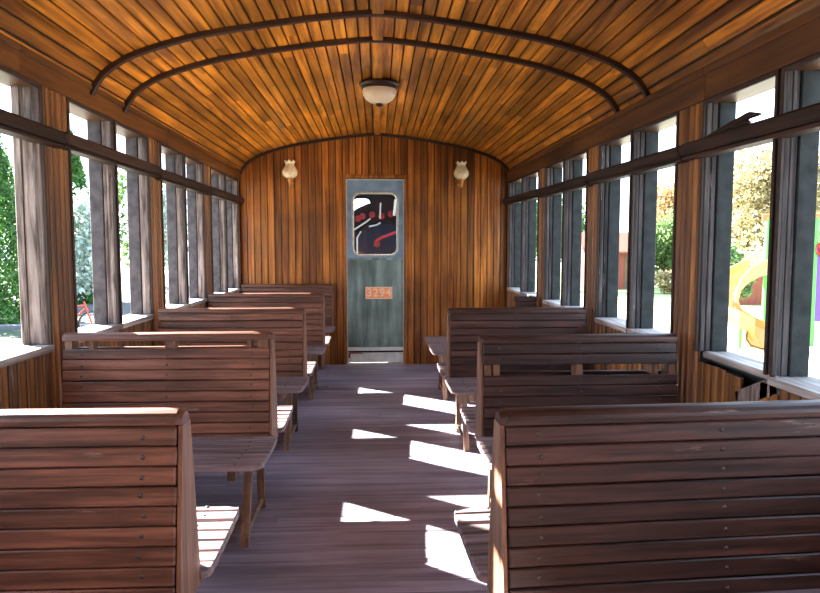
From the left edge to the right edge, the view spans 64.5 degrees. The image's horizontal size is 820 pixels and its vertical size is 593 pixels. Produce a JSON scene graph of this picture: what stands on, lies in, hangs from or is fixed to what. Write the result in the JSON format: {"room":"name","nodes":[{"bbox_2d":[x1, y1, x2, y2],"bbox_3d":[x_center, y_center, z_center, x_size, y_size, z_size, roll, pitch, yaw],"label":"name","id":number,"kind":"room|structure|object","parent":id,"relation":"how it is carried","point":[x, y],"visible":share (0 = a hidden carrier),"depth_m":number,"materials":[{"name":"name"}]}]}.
{"room":"train carriage interior","nodes":[
{"label":"train carriage interior","id":0,"kind":"room"},
{"bbox_2d":[0,86,240,408],"bbox_3d":[-1.644,0.050,3.027,0.018,2.042,8.149,0,4,-3],"label":"wall","id":1,"kind":"structure","parent":0,"point":[36,382],"depth_m":3.04,"materials":[{"name":"brown wood"}]},
{"bbox_2d":[0,65,54,367],"bbox_3d":[-1.687,-0.326,2.643,0.171,1.194,0.566,0,4,-3],"label":"window","id":2,"kind":"structure","parent":1,"relation":"in","point":[26,95],"depth_m":2.89,"materials":[{"name":"grey wood"}]},
{"bbox_2d":[0,109,66,147],"bbox_3d":[-1.643,-0.671,2.336,0.190,0.073,1.332,0,4,-3],"label":"trim","id":3,"kind":"structure","parent":1,"relation":"attached to","point":[11,124],"depth_m":2.70,"materials":[{"name":"brown wood"}]},
{"bbox_2d":[66,97,121,342],"bbox_3d":[-1.726,-0.385,3.414,0.171,1.194,0.568,0,4,-3],"label":"window","id":4,"kind":"structure","parent":1,"relation":"in","point":[100,128],"depth_m":3.67,"materials":[{"name":"grey wood"}]},
{"bbox_2d":[59,132,161,177],"bbox_3d":[-1.711,-0.777,3.670,0.190,0.073,1.332,0,4,-3],"label":"trim","id":5,"kind":"structure","parent":1,"relation":"attached to","point":[79,146],"depth_m":3.49,"materials":[{"name":"brown wood"}]},
{"bbox_2d":[0,32,240,180],"bbox_3d":[-1.633,-1.001,2.948,0.044,0.121,8.147,0,4,-3],"label":"trim","id":6,"kind":"structure","parent":1,"relation":"attached to","point":[14,56],"depth_m":3.34,"materials":[{"name":"brown wood"}]},
{"bbox_2d":[113,120,154,328],"bbox_3d":[-1.754,-0.428,3.978,0.171,1.194,0.568,0,4,-3],"label":"window","id":7,"kind":"structure","parent":1,"relation":"in","point":[136,143],"depth_m":4.22,"materials":[{"name":"grey wood"}]},
{"bbox_2d":[159,142,188,307],"bbox_3d":[-1.794,-0.486,4.749,0.171,1.194,0.568,0,4,-3],"label":"window","id":8,"kind":"structure","parent":1,"relation":"in","point":[174,159],"depth_m":5.00,"materials":[{"name":"grey wood"}]},
{"bbox_2d":[155,169,212,194],"bbox_3d":[-1.779,-0.869,5.005,0.190,0.073,1.332,0,4,-3],"label":"trim","id":9,"kind":"structure","parent":1,"relation":"attached to","point":[167,177],"depth_m":4.85,"materials":[{"name":"brown wood"}]},
{"bbox_2d":[184,154,207,306],"bbox_3d":[-1.823,-0.529,5.313,0.171,1.194,0.568,0,4,-3],"label":"window","id":10,"kind":"structure","parent":1,"relation":"in","point":[193,168],"depth_m":5.56,"materials":[{"name":"grey wood"}]},
{"bbox_2d":[210,167,228,292],"bbox_3d":[-1.862,-0.589,6.093,0.171,1.194,0.588,0,4,-3],"label":"window","id":11,"kind":"structure","parent":1,"relation":"in","point":[217,178],"depth_m":6.36,"materials":[{"name":"grey wood"}]},
{"bbox_2d":[209,186,243,204],"bbox_3d":[-1.847,-0.976,6.343,0.190,0.073,1.340,0,4,-3],"label":"trim","id":12,"kind":"structure","parent":1,"relation":"attached to","point":[217,193],"depth_m":6.24,"materials":[{"name":"brown wood"}]},
{"bbox_2d":[225,174,240,292],"bbox_3d":[-1.892,-0.633,6.677,0.171,1.194,0.588,0,4,-3],"label":"window","id":13,"kind":"structure","parent":1,"relation":"in","point":[232,210],"depth_m":6.93,"materials":[{"name":"grey wood"}]},
{"bbox_2d":[194,364,489,592],"bbox_3d":[-0.177,1.121,3.194,3.120,0.120,8.370,0,4,-3],"label":"floor","id":14,"kind":"structure","parent":0,"point":[365,496],"depth_m":3.40,"materials":[{"name":"grey"}]},
{"bbox_2d":[0,408,238,592],"bbox_3d":[-1.039,0.727,1.638,1.015,0.901,1.001,0,4,-3],"label":"bench","id":15,"kind":"object","parent":14,"relation":"on","point":[93,500],"visible":1,"depth_m":1.56,"materials":[{"name":"brown wood"}]},
{"bbox_2d":[62,331,292,547],"bbox_3d":[-1.078,0.616,3.003,0.955,0.916,1.001,0,4,-3],"label":"bench","id":16,"kind":"object","parent":14,"relation":"on","point":[228,394],"visible":0.72,"depth_m":2.91,"materials":[{"name":"brown wood"}]},
{"bbox_2d":[158,307,315,450],"bbox_3d":[-1.160,0.522,4.347,0.978,0.900,1.001,0,4,-3],"label":"bench","id":17,"kind":"object","parent":14,"relation":"on","point":[288,324],"visible":0.57,"depth_m":4.27,"materials":[{"name":"brown wood"}]},
{"bbox_2d":[208,293,330,399],"bbox_3d":[-1.239,0.417,5.721,1.024,0.902,1.001,0,4,-3],"label":"bench","id":18,"kind":"object","parent":14,"relation":"on","point":[313,303],"visible":0.47,"depth_m":5.64,"materials":[{"name":"brown wood"}]},
{"bbox_2d":[241,284,334,369],"bbox_3d":[-1.303,0.330,6.864,1.012,0.902,0.536,0,4,-3],"label":"bench","id":19,"kind":"object","parent":14,"relation":"on","point":[328,292],"visible":0.38,"depth_m":7.02,"materials":[{"name":"brown wood"}]},
{"bbox_2d":[424,296,536,399],"bbox_3d":[0.633,0.432,5.757,0.948,0.866,1.001,0,4,-3],"label":"bench","id":20,"kind":"object","parent":14,"relation":"on","point":[437,344],"visible":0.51,"depth_m":5.69,"materials":[{"name":"brown wood"}]},
{"bbox_2d":[437,307,586,451],"bbox_3d":[0.694,0.520,4.361,0.947,0.901,1.001,0,4,-3],"label":"bench","id":21,"kind":"object","parent":14,"relation":"on","point":[464,325],"visible":0.62,"depth_m":4.27,"materials":[{"name":"brown wood"}]},
{"bbox_2d":[460,333,677,506],"bbox_3d":[0.756,0.621,3.037,0.937,0.901,1.001,0,4,-3],"label":"bench","id":22,"kind":"object","parent":14,"relation":"on","point":[496,389],"visible":0.59,"depth_m":2.95,"materials":[{"name":"brown wood"}]},
{"bbox_2d":[454,399,819,592],"bbox_3d":[0.753,0.721,1.696,1.137,0.905,1.001,0,4,-6],"label":"bench","id":23,"kind":"object","parent":14,"relation":"on","point":[708,497],"visible":1,"depth_m":1.59,"materials":[{"name":"brown wood"}]},
{"bbox_2d":[239,132,507,364],"bbox_3d":[-0.386,-0.476,7.184,3.120,2.660,0.080,0,4,-3],"label":"wall","id":24,"kind":"structure","parent":0,"point":[457,236],"depth_m":7.12,"materials":[{"name":"brown wood"}]},
{"bbox_2d":[282,160,297,186],"bbox_3d":[-1.283,-1.313,6.948,0.166,0.284,0.174,0,4,-3],"label":"wall lamp","id":25,"kind":"object","parent":24,"relation":"attached to","point":[289,171],"visible":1,"depth_m":6.89,"materials":[{"name":"beige glass"}]},
{"bbox_2d":[342,175,406,364],"bbox_3d":[-0.383,-0.288,7.188,0.705,2.085,0.082,0,4,-3],"label":"trim","id":26,"kind":"structure","parent":24,"relation":"attached to","point":[404,177],"depth_m":7.13,"materials":[{"name":"brown wood"}]},
{"bbox_2d":[240,133,508,173],"bbox_3d":[-0.363,-1.543,7.050,2.970,0.456,0.026,0,4,-3],"label":"trim","id":27,"kind":"structure","parent":24,"relation":"attached to","point":[364,134],"depth_m":7.02,"materials":[{"name":"brown wood"}]},
{"bbox_2d":[346,179,403,364],"bbox_3d":[-0.382,-0.263,7.176,0.635,2.046,0.090,0,4,-3],"label":"door","id":28,"kind":"structure","parent":24,"relation":"in","point":[375,282],"depth_m":7.19,"materials":[{"name":"blue paint"}]},
{"bbox_2d":[454,161,468,187],"bbox_3d":[0.555,-1.320,7.041,0.166,0.284,0.174,0,4,-3],"label":"wall lamp","id":29,"kind":"object","parent":24,"relation":"attached to","point":[461,172],"visible":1,"depth_m":6.99,"materials":[{"name":"beige glass"}]},
{"bbox_2d":[0,0,819,168],"bbox_3d":[-0.176,-1.260,2.978,3.370,0.540,8.300,0,4,-3],"label":"ceiling","id":30,"kind":"structure","parent":0,"point":[238,110],"depth_m":3.70,"materials":[{"name":"brown wood"}]},
{"bbox_2d":[90,9,650,97],"bbox_3d":[-0.177,-1.266,3.409,2.970,0.456,0.026,0,4,-3],"label":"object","id":31,"kind":"structure","parent":30,"relation":"attached to","point":[123,59],"depth_m":3.38,"materials":[{"name":"brown wood"}]},
{"bbox_2d":[123,36,619,112],"bbox_3d":[-0.199,-1.298,3.837,2.970,0.456,0.026,0,4,-3],"label":"trim","id":32,"kind":"structure","parent":30,"relation":"attached to","point":[391,40],"depth_m":3.81,"materials":[{"name":"brown wood"}]},
{"bbox_2d":[372,0,383,134],"bbox_3d":[-0.147,-1.451,2.989,0.062,0.024,8.148,0,4,-3],"label":"trim","id":33,"kind":"structure","parent":30,"relation":"attached to","point":[377,5],"depth_m":3.97,"materials":[{"name":"brown wood"}]},
{"bbox_2d":[359,79,398,106],"bbox_3d":[-0.228,-1.494,4.825,0.300,0.168,0.300,0,4,-3],"label":"ceiling lamp","id":34,"kind":"object","parent":30,"relation":"attached to","point":[379,92],"visible":1,"depth_m":4.73,"materials":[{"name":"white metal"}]},
{"bbox_2d":[506,102,811,571],"bbox_3d":[1.290,0.042,3.176,0.018,2.034,8.149,0,4,-3],"label":"wall","id":35,"kind":"structure","parent":0,"point":[699,381],"depth_m":3.05,"materials":[{"name":"brown wood"}]},
{"bbox_2d":[507,177,525,294],"bbox_3d":[1.165,-0.635,6.791,0.171,1.190,0.670,0,4,-3],"label":"window","id":36,"kind":"structure","parent":35,"relation":"in","point":[515,186],"depth_m":7.08,"materials":[{"name":"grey wood"}]},
{"bbox_2d":[503,189,537,204],"bbox_3d":[1.153,-0.971,6.413,0.190,0.096,1.505,0,4,-3],"label":"trim","id":37,"kind":"structure","parent":35,"relation":"attached to","point":[530,195],"depth_m":6.27,"materials":[{"name":"brown wood"}]},
{"bbox_2d":[520,170,538,300],"bbox_3d":[1.199,-0.577,6.126,0.171,1.184,0.670,0,4,-3],"label":"window","id":38,"kind":"structure","parent":35,"relation":"in","point":[529,181],"depth_m":6.43,"materials":[{"name":"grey wood"}]},
{"bbox_2d":[542,159,580,306],"bbox_3d":[1.241,-0.506,5.305,0.171,1.175,0.568,0,4,-3],"label":"window","id":39,"kind":"structure","parent":35,"relation":"in","point":[554,205],"depth_m":5.55,"materials":[{"name":"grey wood"}]},
{"bbox_2d":[536,175,592,197],"bbox_3d":[1.226,-0.835,4.995,0.190,0.093,1.332,0,4,-3],"label":"trim","id":40,"kind":"structure","parent":35,"relation":"attached to","point":[578,183],"depth_m":4.85,"materials":[{"name":"brown wood"}]},
{"bbox_2d":[561,149,587,306],"bbox_3d":[1.270,-0.457,4.742,0.171,1.170,0.568,0,4,-3],"label":"window","id":41,"kind":"structure","parent":35,"relation":"in","point":[573,165],"depth_m":5.00,"materials":[{"name":"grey wood"}]},
{"bbox_2d":[594,131,638,332],"bbox_3d":[1.309,-0.390,3.971,0.171,1.163,0.568,0,4,-3],"label":"window","id":42,"kind":"structure","parent":35,"relation":"in","point":[610,151],"depth_m":4.21,"materials":[{"name":"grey wood"}]},
{"bbox_2d":[586,146,688,184],"bbox_3d":[1.294,-0.720,3.661,0.190,0.093,1.332,0,4,-3],"label":"trim","id":43,"kind":"structure","parent":35,"relation":"attached to","point":[667,158],"depth_m":3.47,"materials":[{"name":"brown wood"}]},
{"bbox_2d":[627,111,679,333],"bbox_3d":[1.338,-0.341,3.408,0.171,1.158,0.568,0,4,-3],"label":"window","id":44,"kind":"structure","parent":35,"relation":"in","point":[646,137],"depth_m":3.66,"materials":[{"name":"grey wood"}]},
{"bbox_2d":[506,5,819,182],"bbox_3d":[1.279,-0.962,3.099,0.044,0.221,8.147,0,4,-3],"label":"trim","id":45,"kind":"structure","parent":35,"relation":"attached to","point":[798,39],"depth_m":2.81,"materials":[{"name":"brown wood"}]},
{"bbox_2d":[700,351,765,387],"bbox_3d":[1.359,0.164,3.190,0.115,2.490,8.350,0,4,-3],"label":"trim","id":46,"kind":"structure","parent":35,"relation":"attached to","point":[749,379],"depth_m":2.72,"materials":[{"name":"brown wood"}]},
{"bbox_2d":[694,70,784,378],"bbox_3d":[1.381,-0.275,2.638,0.163,1.151,0.568,0,4,-3],"label":"window","id":47,"kind":"structure","parent":35,"relation":"in","point":[716,172],"depth_m":2.87,"materials":[{"name":"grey wood"}]},
{"bbox_2d":[679,102,819,160],"bbox_3d":[1.362,-0.601,2.328,0.190,0.093,1.332,0,4,-3],"label":"trim","id":48,"kind":"structure","parent":35,"relation":"attached to","point":[804,120],"depth_m":2.39,"materials":[{"name":"brown wood"}]},
{"bbox_2d":[706,112,760,136],"bbox_3d":[1.309,-0.688,2.706,0.037,0.114,0.372,-1,5,-17],"label":"wood splinter","id":49,"kind":"object","parent":48,"relation":"on","point":[744,119],"visible":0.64,"depth_m":2.62,"materials":[{"name":"brown wood"}]},
{"bbox_2d":[735,376,780,401],"bbox_3d":[1.347,0.371,2.524,0.062,0.191,0.369,0,4,-3],"label":"board","id":50,"kind":"object","parent":35,"relation":"attached to","point":[752,392],"visible":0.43,"depth_m":2.47,"materials":[{"name":"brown wood"}]},
{"bbox_2d":[767,52,819,399],"bbox_3d":[1.405,-0.226,2.075,0.171,1.145,0.568,0,4,-3],"label":"window","id":51,"kind":"structure","parent":35,"relation":"in","point":[798,156],"depth_m":2.33,"materials":[{"name":"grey wood"}]},
{"label":"outside","id":52,"kind":"structure","parent":0,"visible":0},
{"bbox_2d":[1,261,819,378],"bbox_3d":[-2.028,-0.487,40.027,140.000,0.300,140.000,0,4,-3],"label":"ground","id":53,"kind":"structure","parent":52,"point":[661,318],"depth_m":17.11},
{"bbox_2d":[0,159,14,247],"bbox_3d":[-20.590,-3.501,29.716,6.753,7.342,6.734,0,4,-3],"label":"tree","id":54,"kind":"object","parent":53,"relation":"on","point":[12,166],"visible":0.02,"depth_m":29.34,"materials":[{"name":"green plant"}]},
{"bbox_2d":[0,324,90,329],"bbox_3d":[-31.692,1.026,17.895,58.500,0.240,0.300,0,4,-3],"label":"kerb","id":55,"kind":"object","parent":53,"relation":"on","point":[9,326],"depth_m":18.77,"materials":[{"name":"concrete"}]},
{"bbox_2d":[118,170,187,271],"bbox_3d":[-15.990,-4.045,39.111,5.914,7.000,6.698,0,4,-3],"label":"tree","id":56,"kind":"object","parent":53,"relation":"on","point":[121,191],"visible":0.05,"depth_m":37.06,"materials":[{"name":"green plant"}]},
{"bbox_2d":[119,173,186,269],"bbox_3d":[-11.436,-2.881,28.854,2.693,6.224,2.513,2,5,27],"label":"tree","id":57,"kind":"object","parent":53,"relation":"on","point":[124,209],"visible":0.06,"depth_m":28.64,"materials":[{"name":"green plant"}]},
{"bbox_2d":[348,194,402,352],"bbox_3d":[-0.576,-0.261,11.348,2.400,3.600,6.900,0,4,-3],"label":"locomotive","id":58,"kind":"object","parent":53,"relation":"on","point":[375,221],"visible":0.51,"depth_m":8.45,"materials":[{"name":"black metal"}]},
{"bbox_2d":[730,242,756,300],"bbox_3d":[11.711,-0.860,24.047,2.234,2.990,1.752,0,4,-3],"label":"bush","id":59,"kind":"object","parent":53,"relation":"on","point":[736,257],"visible":0.13,"depth_m":23.63,"materials":[{"name":"green plant"}]},
{"bbox_2d":[728,259,767,349],"bbox_3d":[8.031,0.161,15.823,1.495,2.120,1.986,1,5,17],"label":"slide","id":60,"kind":"object","parent":53,"relation":"on","point":[741,274],"visible":0.66,"depth_m":15.59,"materials":[{"name":"yellow plastic"}]},
{"bbox_2d":[761,213,819,345],"bbox_3d":[9.685,-0.445,16.265,1.650,3.220,1.224,2,5,29],"label":"tower","id":61,"kind":"structure","parent":53,"relation":"on","point":[815,310],"depth_m":15.68,"materials":[{"name":"green paint"}]},
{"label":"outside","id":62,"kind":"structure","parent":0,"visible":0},
{"bbox_2d":[535,273,761,310],"bbox_3d":[30.329,-0.878,43.653,55.000,0.130,36.000,0,4,-3],"label":"ground","id":63,"kind":"structure","parent":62,"point":[662,302],"depth_m":28.38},
{"bbox_2d":[536,184,561,260],"bbox_3d":[6.463,-3.320,36.075,4.320,6.017,4.367,-4,6,-41],"label":"tree","id":64,"kind":"object","parent":63,"relation":"on","point":[537,184],"visible":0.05,"depth_m":35.06,"materials":[{"name":"green plant"}]},
{"bbox_2d":[561,200,584,242],"bbox_3d":[11.067,-4.272,46.704,4.368,6.306,4.860,0,4,-3],"label":"tree","id":65,"kind":"object","parent":63,"relation":"on","point":[583,207],"visible":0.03,"depth_m":45.52,"materials":[{"name":"green plant"}]},
{"bbox_2d":[581,232,627,288],"bbox_3d":[11.431,-2.109,38.078,3.700,3.270,3.800,0,4,-3],"label":"building","id":66,"kind":"structure","parent":63,"relation":"on","point":[623,240],"depth_m":36.60,"materials":[{"name":"red brick"}]},
{"bbox_2d":[655,270,671,293],"bbox_3d":[13.332,-0.839,33.162,2.678,1.482,2.508,0,4,-3],"label":"bush","id":67,"kind":"object","parent":63,"relation":"on","point":[664,279],"visible":0.33,"depth_m":32.78,"materials":[{"name":"yellow plant"}]},
{"bbox_2d":[655,208,672,283],"bbox_3d":[15.133,-2.872,38.202,3.502,4.817,3.683,2,5,21],"label":"tree","id":68,"kind":"object","parent":63,"relation":"on","point":[664,236],"visible":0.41,"depth_m":37.43,"materials":[{"name":"green plant"}]},
{"bbox_2d":[656,178,673,269],"bbox_3d":[18.103,-4.598,44.605,5.314,7.264,4.790,0,4,-3],"label":"tree","id":69,"kind":"object","parent":63,"relation":"on","point":[665,198],"visible":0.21,"depth_m":43.24,"materials":[{"name":"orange plant"}]},
{"bbox_2d":[739,252,763,304],"bbox_3d":[14.121,-0.793,27.571,2.800,2.200,2.600,0,4,-3],"label":"hut","id":70,"kind":"object","parent":63,"relation":"on","point":[754,258],"visible":0.21,"depth_m":26.60,"materials":[{"name":"red brick"}]},
{"bbox_2d":[731,142,819,251],"bbox_3d":[17.912,-4.471,33.956,6.243,8.628,6.199,0,4,-3],"label":"tree","id":71,"kind":"object","parent":63,"relation":"on","point":[743,220],"visible":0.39,"depth_m":32.15,"materials":[{"name":"yellow plant"}]},
{"bbox_2d":[816,151,819,241],"bbox_3d":[24.424,-4.928,37.361,5.572,9.022,5.787,-4,6,-40],"label":"tree","id":72,"kind":"object","parent":63,"relation":"on","point":[818,181],"visible":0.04,"depth_m":36.79,"materials":[{"name":"yellow plant"}]},
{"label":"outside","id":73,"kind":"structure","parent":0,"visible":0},
{"bbox_2d":[0,330,22,348],"bbox_3d":[-32.062,2.777,-4.333,55.500,0.120,44.200,0,4,-3],"label":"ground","id":74,"kind":"structure","parent":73,"point":[8,338],"depth_m":16.97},
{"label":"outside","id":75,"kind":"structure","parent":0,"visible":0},
{"bbox_2d":[0,273,168,324],"bbox_3d":[-33.475,-0.462,38.177,57.000,0.130,40.500,0,4,-3],"label":"path","id":76,"kind":"structure","parent":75,"point":[125,278],"depth_m":28.38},
{"bbox_2d":[0,133,20,323],"bbox_3d":[-14.015,-3.358,20.971,4.298,8.427,4.282,-3,5,-37],"label":"conifer","id":77,"kind":"object","parent":76,"relation":"on","point":[10,310],"visible":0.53,"depth_m":20.76,"materials":[{"name":"green plant"}]},
{"bbox_2d":[70,129,92,304],"bbox_3d":[-14.321,-3.322,27.669,2.981,7.479,3.148,0,4,-3],"label":"conifer","id":78,"kind":"object","parent":76,"relation":"on","point":[78,175],"visible":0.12,"depth_m":27.27,"materials":[{"name":"green plant"}]},
{"bbox_2d":[77,297,93,327],"bbox_3d":[-8.867,0.559,16.963,1.743,1.066,0.611,-1,5,-15],"label":"bicycle","id":79,"kind":"object","parent":76,"relation":"on","point":[83,298],"visible":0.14,"depth_m":17.03,"materials":[{"name":"red metal"}]},
{"bbox_2d":[72,183,123,299],"bbox_3d":[-11.857,-1.992,23.514,2.649,4.288,2.198,1,4,13],"label":"shrub","id":80,"kind":"object","parent":76,"relation":"on","point":[82,227],"visible":0.34,"depth_m":22.98,"materials":[{"name":"green plant"}]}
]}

